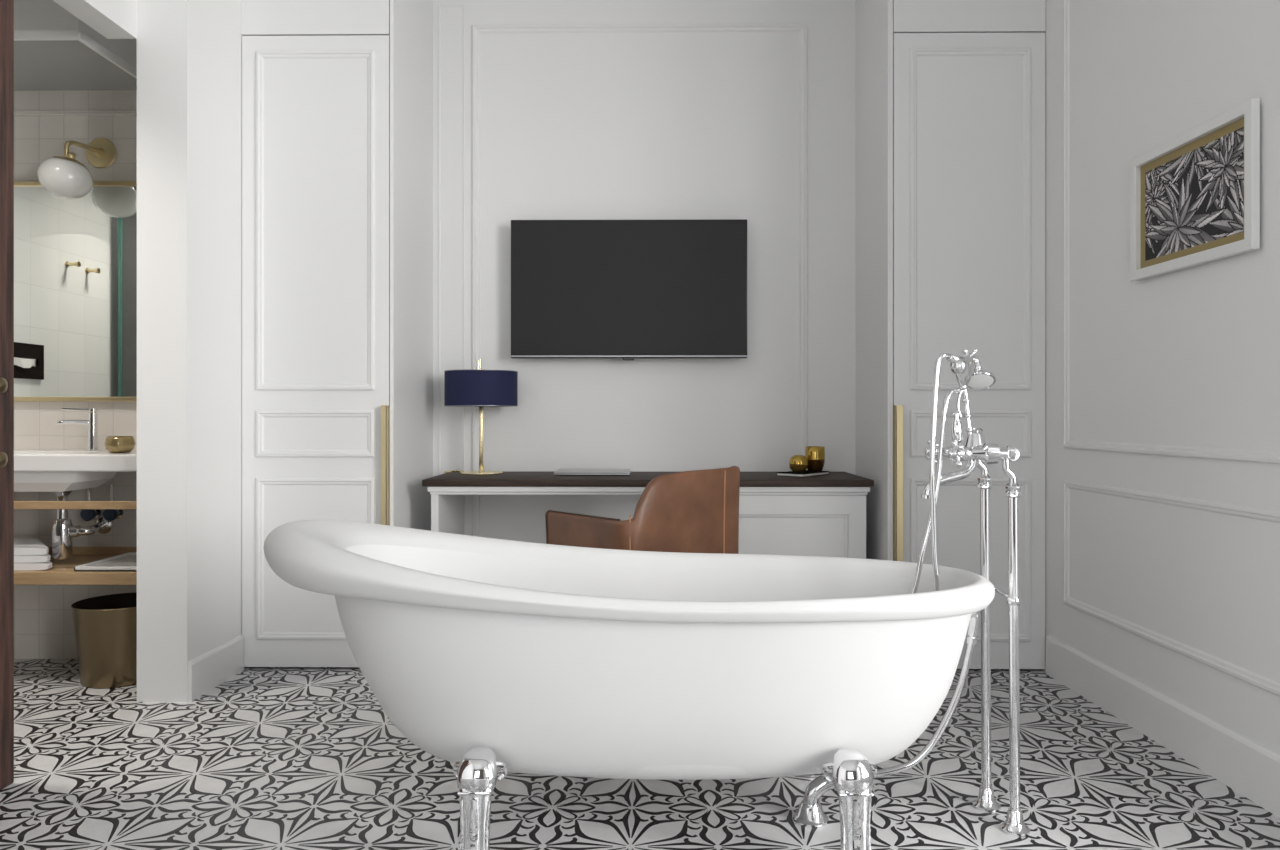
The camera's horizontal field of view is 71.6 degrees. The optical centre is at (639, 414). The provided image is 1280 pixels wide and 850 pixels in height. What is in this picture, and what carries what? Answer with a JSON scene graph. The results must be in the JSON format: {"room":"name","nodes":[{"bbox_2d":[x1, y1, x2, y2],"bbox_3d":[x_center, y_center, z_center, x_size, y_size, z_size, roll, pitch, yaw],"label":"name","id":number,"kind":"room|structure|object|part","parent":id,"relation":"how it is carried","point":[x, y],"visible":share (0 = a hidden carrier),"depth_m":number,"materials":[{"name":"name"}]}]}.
{"room":"hotel room","nodes":[
{"label":"hotel room","id":0,"kind":"room"},
{"bbox_2d":[14,90,136,658],"bbox_3d":[-2.343,-0.265,3.633,1.243,2.500,0.100,0,0,1],"label":"wall","id":1,"kind":"structure","parent":0,"point":[43,617],"depth_m":3.58,"materials":[{"name":"beige tile"}]},
{"bbox_2d":[14,181,136,400],"bbox_3d":[-2.295,-0.496,3.569,1.060,0.882,0.025,0,0,1],"label":"mirror","id":2,"kind":"object","parent":1,"relation":"attached to","point":[75,260],"visible":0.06,"depth_m":3.57,"materials":[{"name":"white mirror"}]},
{"bbox_2d":[14,501,136,584],"bbox_3d":[-2.307,0.407,3.377,1.080,0.400,0.409,0,0,1],"label":"shelf","id":3,"kind":"object","parent":1,"relation":"attached to","point":[62,572],"visible":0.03,"depth_m":3.17,"materials":[{"name":"brown wood"}]},
{"bbox_2d":[14,561,52,569],"bbox_3d":[-2.390,0.548,3.346,0.513,0.026,0.279,0,0,1],"label":"folded towel","id":4,"kind":"object","parent":3,"relation":"on","point":[40,565],"visible":0.42,"depth_m":3.21,"materials":[{"name":"white fabric"}]},
{"bbox_2d":[14,553,50,562],"bbox_3d":[-2.393,0.522,3.348,0.507,0.026,0.275,0,0,1],"label":"folded towel","id":5,"kind":"object","parent":4,"relation":"on","point":[46,557],"visible":0.4,"depth_m":3.21,"materials":[{"name":"white fabric"}]},
{"bbox_2d":[14,538,48,554],"bbox_3d":[-2.396,0.495,3.350,0.501,0.026,0.271,0,0,1],"label":"folded towel","id":6,"kind":"object","parent":5,"relation":"on","point":[22,546],"visible":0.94,"depth_m":3.24,"materials":[{"name":"white fabric"}]},
{"bbox_2d":[74,552,136,571],"bbox_3d":[-1.908,0.553,3.351,0.242,0.018,0.335,0,0,1],"label":"tray","id":7,"kind":"object","parent":3,"relation":"on","point":[126,562],"visible":0.46,"depth_m":3.26,"materials":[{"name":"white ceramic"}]},
{"bbox_2d":[14,110,136,115],"bbox_3d":[-2.304,-1.215,3.577,1.163,0.020,0.012,0,0,1],"label":"trim","id":8,"kind":"structure","parent":1,"relation":"attached to","point":[102,112],"depth_m":3.57,"materials":[{"name":"beige tile"}]},
{"bbox_2d":[14,450,136,491],"bbox_3d":[-2.307,0.213,3.377,1.080,0.144,0.409,0,0,1],"label":"washbasin","id":9,"kind":"object","parent":1,"relation":"attached to","point":[34,470],"visible":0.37,"depth_m":3.18,"materials":[{"name":"white ceramic"}]},
{"bbox_2d":[14,450,136,471],"bbox_3d":[-2.307,0.172,3.377,1.080,0.062,0.409,0,0,1],"label":"basin","id":10,"kind":"object","parent":9,"relation":"in","point":[24,460],"depth_m":3.17,"materials":[{"name":"white ceramic"}]},
{"bbox_2d":[57,408,99,450],"bbox_3d":[-2.179,0.056,3.448,0.140,0.169,0.046,0,0,-37],"label":"tap","id":11,"kind":"object","parent":9,"relation":"on","point":[92,422],"visible":1,"depth_m":3.46,"materials":[{"name":"silver metal"}]},
{"bbox_3d":[-2.191,0.029,3.445,0.119,0.022,0.021,0,0,-32],"label":"spout","id":12,"kind":"part","parent":11,"relation":"part of","materials":[{"name":"silver metal"}]},
{"bbox_3d":[-2.181,-0.021,3.460,0.119,0.014,0.032,0,0,-22],"label":"lever","id":13,"kind":"part","parent":11,"relation":"part of","materials":[{"name":"silver metal"}]},
{"bbox_2d":[51,490,112,559],"bbox_3d":[-2.149,0.414,3.446,0.141,0.262,0.269,0,0,1],"label":"trap","id":14,"kind":"object","parent":9,"relation":"attached to","point":[63,531],"visible":0.88,"depth_m":3.34,"materials":[{"name":"silver metal"}]},
{"bbox_2d":[51,490,72,559],"bbox_3d":[-2.180,0.414,3.352,0.080,0.262,0.080,0,0,1],"label":"drain pipe","id":15,"kind":"object","parent":14,"relation":"on","point":[62,526],"depth_m":3.33,"materials":[{"name":"silver metal"}]},
{"bbox_2d":[104,436,134,452],"bbox_3d":[-1.932,0.110,3.299,0.100,0.062,0.100,0,0,1],"label":"bowl","id":16,"kind":"object","parent":9,"relation":"on","point":[113,444],"visible":1,"depth_m":3.26,"materials":[{"name":"gold metal"}]},
{"bbox_2d":[14,30,136,78],"bbox_3d":[-2.414,-1.320,3.333,0.947,0.034,0.502,0,0,1],"label":"trim","id":17,"kind":"structure","parent":1,"relation":"attached to","point":[19,35],"depth_m":3.08,"materials":[{"name":"white paint"}]},
{"bbox_2d":[37,138,116,198],"bbox_3d":[-2.201,-0.974,3.449,0.183,0.287,0.263,0,0,1],"label":"wall sconce","id":18,"kind":"object","parent":1,"relation":"attached to","point":[65,177],"visible":1,"depth_m":3.38,"materials":[{"name":"gold metal"}]},
{"bbox_3d":[-2.202,-0.908,3.404,0.182,0.156,0.172,0,0,1],"label":"globe","id":19,"kind":"part","parent":18,"relation":"part of","materials":[{"name":"white glass"}]},
{"bbox_3d":[-2.180,-1.024,3.473,0.030,0.079,0.161,0,0,11],"label":"arm","id":20,"kind":"part","parent":18,"relation":"part of","materials":[{"name":"gold metal"}]},
{"bbox_3d":[-2.170,-1.055,3.561,0.124,0.124,0.039,0,0,1],"label":"wall plate","id":21,"kind":"part","parent":18,"relation":"part of","materials":[{"name":"gold metal"}]},
{"bbox_2d":[80,488,101,520],"bbox_3d":[-2.195,0.350,3.549,0.053,0.142,0.064,0,0,1],"label":"valve","id":22,"kind":"object","parent":1,"relation":"attached to","point":[85,514],"visible":0.87,"depth_m":3.52,"materials":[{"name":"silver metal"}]},
{"bbox_3d":[-2.195,0.394,3.531,0.053,0.053,0.029,0,0,1],"label":"valve knob","id":23,"kind":"part","parent":22,"relation":"part of","materials":[{"name":"blue plastic"}]},
{"bbox_2d":[103,485,123,520],"bbox_3d":[-2.104,0.350,3.548,0.053,0.142,0.064,0,0,1],"label":"valve","id":24,"kind":"object","parent":1,"relation":"attached to","point":[108,514],"visible":0.84,"depth_m":3.52,"materials":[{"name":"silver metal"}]},
{"bbox_3d":[-2.104,0.394,3.530,0.053,0.053,0.029,0,0,1],"label":"valve knob","id":25,"kind":"part","parent":24,"relation":"part of","materials":[{"name":"blue plastic"}]},
{"bbox_2d":[14,0,136,90],"bbox_3d":[-2.420,-1.412,3.339,0.935,0.206,0.490,0,0,1],"label":"ceiling","id":26,"kind":"structure","parent":0,"point":[43,65],"depth_m":3.30,"materials":[{"name":"grey paint"}]},
{"bbox_2d":[52,0,136,38],"bbox_3d":[-1.805,-0.565,0.183,0.100,3.100,5.730,0,0,1],"label":"wall","id":27,"kind":"structure","parent":0,"point":[113,19],"depth_m":2.93,"materials":[{"name":"white paint"}]},
{"bbox_2d":[0,0,13,789],"bbox_3d":[-1.702,-0.166,1.847,0.072,2.299,1.060,0,0,1],"label":"door leaf","id":28,"kind":"structure","parent":27,"relation":"in","point":[6,6],"depth_m":2.35,"materials":[{"name":"brown wood"}]},
{"bbox_2d":[137,0,244,701],"bbox_3d":[-1.634,-0.565,3.341,0.181,3.100,0.590,0,0,1],"label":"wall pillar","id":29,"kind":"structure","parent":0,"point":[189,52],"depth_m":3.05,"materials":[{"name":"white paint"}]},
{"bbox_2d":[188,635,243,701],"bbox_3d":[-1.541,0.916,3.239,0.013,0.137,0.377,0,0,2],"label":"baseboard","id":30,"kind":"structure","parent":29,"relation":"attached to","point":[214,667],"depth_m":3.21,"materials":[{"name":"white paint"}]},
{"bbox_2d":[390,0,432,530],"bbox_3d":[-0.956,-0.565,3.744,0.015,3.100,0.630,0,0,1],"label":"wall","id":31,"kind":"structure","parent":0,"point":[411,21],"depth_m":3.69,"materials":[{"name":"white paint"}]},
{"bbox_2d":[241,0,389,35],"bbox_3d":[-1.256,-1.794,3.442,0.572,0.643,0.020,0,0,1],"label":"trim","id":32,"kind":"structure","parent":31,"relation":"attached to","point":[258,17],"depth_m":3.43,"materials":[{"name":"white paint"}]},
{"bbox_2d":[242,35,389,666],"bbox_3d":[-1.255,-0.246,3.429,0.570,2.442,0.054,0,0,1],"label":"door","id":33,"kind":"structure","parent":31,"relation":"in","point":[316,109],"depth_m":3.43,"materials":[{"name":"white paint"}]},
{"bbox_3d":[-1.254,0.555,3.428,0.458,0.624,0.013,0,0,1],"label":"panel moulding","id":34,"kind":"part","parent":33,"relation":"part of","materials":[{"name":"white paint"}]},
{"bbox_3d":[-1.254,0.071,3.428,0.458,0.181,0.013,0,0,1],"label":"panel moulding","id":35,"kind":"part","parent":33,"relation":"part of","materials":[{"name":"white paint"}]},
{"bbox_3d":[-1.254,-0.751,3.428,0.458,1.310,0.013,0,0,1],"label":"panel moulding","id":36,"kind":"part","parent":33,"relation":"part of","materials":[{"name":"white paint"}]},
{"bbox_3d":[-0.981,0.274,3.415,0.022,0.622,0.030,0,0,1],"label":"handle","id":37,"kind":"part","parent":33,"relation":"part of","materials":[{"name":"gold metal"}]},
{"bbox_2d":[0,659,1279,849],"bbox_3d":[-0.435,1.015,0.744,5.206,0.061,6.979,0,0,1],"label":"floor","id":38,"kind":"structure","parent":0,"point":[267,758],"depth_m":2.32,"materials":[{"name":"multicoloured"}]},
{"bbox_2d":[71,592,136,687],"bbox_3d":[-1.940,0.839,3.319,0.316,0.289,0.316,0,0,1],"label":"waste bin","id":39,"kind":"object","parent":38,"relation":"on","point":[105,626],"visible":0.63,"depth_m":3.19,"materials":[{"name":"brown metal"}]},
{"bbox_2d":[263,520,994,849],"bbox_3d":[-0.028,0.623,2.165,1.760,0.723,0.711,0,0,1],"label":"bathtub","id":40,"kind":"object","parent":38,"relation":"on","point":[489,656],"visible":1,"depth_m":1.93,"materials":[{"name":"white ceramic"}]},
{"bbox_2d":[335,545,971,779],"bbox_3d":[0.030,0.578,2.165,1.547,0.506,0.616,0,0,1],"label":"tub","id":41,"kind":"object","parent":40,"relation":"in","point":[843,683],"depth_m":1.93,"materials":[{"name":"white ceramic"}]},
{"bbox_2d":[545,466,739,553],"bbox_3d":[0.018,0.585,3.226,0.555,0.801,0.488,0,0,-36],"label":"tub chair","id":42,"kind":"object","parent":38,"relation":"on","point":[694,511],"visible":0.57,"depth_m":3.05,"materials":[{"name":"brown leather"}]},
{"bbox_2d":[422,471,873,558],"bbox_3d":[0.032,0.621,3.782,1.796,0.727,0.520,0,0,1],"label":"desk","id":43,"kind":"object","parent":38,"relation":"on","point":[821,515],"visible":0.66,"depth_m":3.54,"materials":[{"name":"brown wood"}]},
{"bbox_3d":[-0.820,0.651,3.803,0.030,0.665,0.494,0,0,1],"label":"panel","id":44,"kind":"part","parent":43,"relation":"part of","materials":[{"name":"white paint"}]},
{"bbox_2d":[444,359,517,474],"bbox_3d":[-0.703,0.007,3.877,0.336,0.500,0.317,0,0,1],"label":"table lamp","id":45,"kind":"object","parent":43,"relation":"on","point":[481,388],"visible":1,"depth_m":3.75,"materials":[{"name":"blue fabric"}]},
{"bbox_3d":[-0.823,0.249,3.965,0.095,0.014,0.140,0,0,1],"label":"power cord","id":46,"kind":"part","parent":45,"relation":"part of","materials":[{"name":"black plastic"}]},
{"bbox_3d":[-0.693,-0.114,3.877,0.314,0.150,0.314,0,0,1],"label":"lamp shade","id":47,"kind":"part","parent":45,"relation":"part of","materials":[{"name":"blue fabric"}]},
{"bbox_3d":[-0.693,-0.114,3.877,0.317,0.153,0.317,0,0,1],"label":"shade trim","id":48,"kind":"part","parent":45,"relation":"part of","materials":[{"name":"blue fabric"}]},
{"bbox_2d":[554,469,630,475],"bbox_3d":[-0.203,0.248,3.850,0.320,0.017,0.215,0,0,1],"label":"laptop","id":49,"kind":"object","parent":43,"relation":"on","point":[561,472],"visible":1,"depth_m":3.76,"materials":[{"name":"silver metal"}]},
{"bbox_3d":[-0.203,0.243,3.850,0.320,0.005,0.215,0,0,1],"label":"lid","id":50,"kind":"part","parent":49,"relation":"part of","materials":[{"name":"silver metal"}]},
{"bbox_3d":[0.619,0.643,3.540,0.562,0.643,0.012,0,0,1],"label":"door","id":51,"kind":"part","parent":43,"relation":"part of","materials":[{"name":"white paint"}]},
{"bbox_2d":[777,470,828,476],"bbox_3d":[0.696,0.249,3.787,0.124,0.014,0.225,0,0,41],"label":"tray","id":52,"kind":"object","parent":43,"relation":"on","point":[806,473],"visible":0.9,"depth_m":3.74,"materials":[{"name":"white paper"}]},
{"bbox_2d":[789,455,807,471],"bbox_3d":[0.677,0.207,3.793,0.082,0.071,0.082,0,0,1],"label":"candle jar","id":53,"kind":"object","parent":52,"relation":"on","point":[797,463],"visible":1,"depth_m":3.76,"materials":[{"name":"gold metal"}]},
{"bbox_2d":[805,446,824,470],"bbox_3d":[0.756,0.189,3.833,0.084,0.106,0.084,0,0,1],"label":"tumbler","id":54,"kind":"object","parent":52,"relation":"on","point":[815,455],"visible":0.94,"depth_m":3.80,"materials":[{"name":"gold glass"}]},
{"bbox_3d":[0.756,0.216,3.833,0.084,0.052,0.084,0,0,1],"label":"glass","id":55,"kind":"part","parent":54,"relation":"part of","materials":[{"name":"brown"}]},
{"bbox_2d":[921,362,1030,835],"bbox_3d":[0.806,0.413,2.172,0.240,1.143,0.195,0,0,1],"label":"mixer","id":56,"kind":"object","parent":38,"relation":"on","point":[978,453],"visible":0.85,"depth_m":2.12,"materials":[{"name":"silver metal"}]},
{"bbox_3d":[0.733,0.092,2.236,0.031,0.065,0.065,0,0,1],"label":"cross handle","id":57,"kind":"part","parent":56,"relation":"part of","materials":[{"name":"silver metal"}]},
{"bbox_2d":[910,353,959,593],"bbox_3d":[0.653,0.311,2.138,0.256,0.919,0.083,0,0,1],"label":"shower hose","id":58,"kind":"object","parent":56,"relation":"attached to","point":[934,485],"visible":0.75,"depth_m":2.10,"materials":[{"name":"silver metal"}]},
{"bbox_3d":[0.756,0.151,2.168,0.139,0.105,0.031,0,0,1],"label":"spout","id":59,"kind":"part","parent":56,"relation":"part of","materials":[{"name":"silver metal"}]},
{"bbox_3d":[0.749,0.092,2.111,0.031,0.065,0.065,0,0,1],"label":"cross handle","id":60,"kind":"part","parent":56,"relation":"part of","materials":[{"name":"silver metal"}]},
{"bbox_3d":[0.761,0.031,2.133,0.027,0.079,0.027,0,0,1],"label":"diverter lever","id":61,"kind":"part","parent":56,"relation":"part of","materials":[{"name":"silver metal"}]},
{"bbox_2d":[947,348,995,389],"bbox_3d":[0.809,-0.116,2.196,0.212,0.104,0.074,0,0,-45],"label":"shower","id":62,"kind":"object","parent":56,"relation":"on","point":[981,379],"visible":0.98,"depth_m":2.22,"materials":[{"name":"silver metal"}]},
{"bbox_3d":[0.807,-0.132,2.191,0.044,0.073,0.202,0,0,36],"label":"handle","id":63,"kind":"part","parent":62,"relation":"part of","materials":[{"name":"silver metal"}]},
{"bbox_3d":[0.877,0.431,2.172,0.008,0.020,0.127,0,0,-9],"label":"brace rod","id":64,"kind":"part","parent":56,"relation":"part of","materials":[{"name":"silver metal"}]},
{"bbox_2d":[433,0,855,543],"bbox_3d":[0.030,-0.565,4.100,3.220,3.100,0.100,0,0,1],"label":"wall","id":65,"kind":"structure","parent":0,"point":[673,125],"depth_m":4.05,"materials":[{"name":"white paint"}]},
{"bbox_2d":[438,4,464,534],"bbox_3d":[-0.861,-0.555,4.057,0.122,2.640,0.007,0,0,1],"label":"trim","id":66,"kind":"structure","parent":65,"relation":"attached to","point":[447,5],"depth_m":4.05,"materials":[{"name":"white paint"}]},
{"bbox_2d":[511,219,746,359],"bbox_3d":[-0.049,-0.557,4.001,1.055,0.627,0.097,0,0,1],"label":"television","id":67,"kind":"object","parent":65,"relation":"attached to","point":[625,289],"visible":1,"depth_m":3.96,"materials":[{"name":"black plastic"}]},
{"bbox_2d":[472,23,807,536],"bbox_3d":[-0.002,-0.507,4.044,1.528,2.545,0.016,0,0,1],"label":"trim","id":68,"kind":"structure","parent":65,"relation":"attached to","point":[802,28],"depth_m":4.04,"materials":[{"name":"white paint"}]},
{"bbox_2d":[856,0,892,560],"bbox_3d":[0.976,-0.565,3.726,0.020,3.100,0.631,0,0,3],"label":"wall","id":69,"kind":"structure","parent":0,"point":[874,18],"depth_m":3.64,"materials":[{"name":"white paint"}]},
{"bbox_2d":[893,33,1044,668],"bbox_3d":[1.265,-0.246,3.405,0.580,2.442,0.054,0,0,1],"label":"door","id":70,"kind":"structure","parent":69,"relation":"in","point":[969,108],"depth_m":3.41,"materials":[{"name":"white paint"}]},
{"bbox_3d":[0.989,0.274,3.396,0.028,0.622,0.030,0,0,1],"label":"handle","id":71,"kind":"part","parent":70,"relation":"part of","materials":[{"name":"gold metal"}]},
{"bbox_3d":[1.267,0.555,3.403,0.462,0.624,0.013,0,0,1],"label":"panel moulding","id":72,"kind":"part","parent":70,"relation":"part of","materials":[{"name":"white paint"}]},
{"bbox_3d":[1.267,0.071,3.403,0.462,0.181,0.013,0,0,1],"label":"panel moulding","id":73,"kind":"part","parent":70,"relation":"part of","materials":[{"name":"white paint"}]},
{"bbox_3d":[1.267,-0.751,3.403,0.462,1.310,0.013,0,0,1],"label":"panel moulding","id":74,"kind":"part","parent":70,"relation":"part of","materials":[{"name":"white paint"}]},
{"bbox_2d":[1043,0,1279,754],"bbox_3d":[1.669,-0.565,0.659,0.140,3.100,6.756,0,0,-1],"label":"wall","id":75,"kind":"structure","parent":0,"point":[1190,356],"depth_m":2.66,"materials":[{"name":"white paint"}]},
{"bbox_2d":[893,0,1045,33],"bbox_3d":[1.265,-1.794,3.418,0.581,0.643,0.020,0,0,1],"label":"trim","id":76,"kind":"structure","parent":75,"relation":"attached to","point":[909,16],"depth_m":3.41,"materials":[{"name":"white paint"}]},
{"bbox_2d":[1046,635,1279,817],"bbox_3d":[1.596,0.911,0.382,0.014,0.147,5.997,0,0,-1],"label":"baseboard","id":77,"kind":"structure","parent":75,"relation":"attached to","point":[1245,766],"depth_m":2.58,"materials":[{"name":"white paint"}]},
{"bbox_2d":[1063,480,1279,695],"bbox_3d":[1.567,0.464,2.480,0.014,0.453,1.550,0,0,-1],"label":"trim","id":78,"kind":"structure","parent":75,"relation":"attached to","point":[1260,681],"depth_m":2.65,"materials":[{"name":"white paint"}]},
{"bbox_2d":[1063,0,1279,463],"bbox_3d":[1.577,-0.907,1.805,0.014,2.055,2.900,0,0,-1],"label":"trim","id":79,"kind":"structure","parent":75,"relation":"attached to","point":[1169,450],"depth_m":3.23,"materials":[{"name":"white paint"}]},
{"bbox_2d":[1130,98,1259,280],"bbox_3d":[1.556,-0.610,2.515,0.029,0.380,0.545,0,0,-1],"label":"framed picture","id":80,"kind":"object","parent":75,"relation":"attached to","point":[1195,195],"visible":1,"depth_m":2.48,"materials":[{"name":"white"}]},
{"bbox_2d":[1145,127,1243,260],"bbox_3d":[1.559,-0.610,2.515,0.001,0.272,0.437,0,0,-1],"label":"print","id":81,"kind":"object","parent":80,"relation":"attached to","point":[1194,194],"depth_m":2.49,"materials":[{"name":"paper"}]}
]}

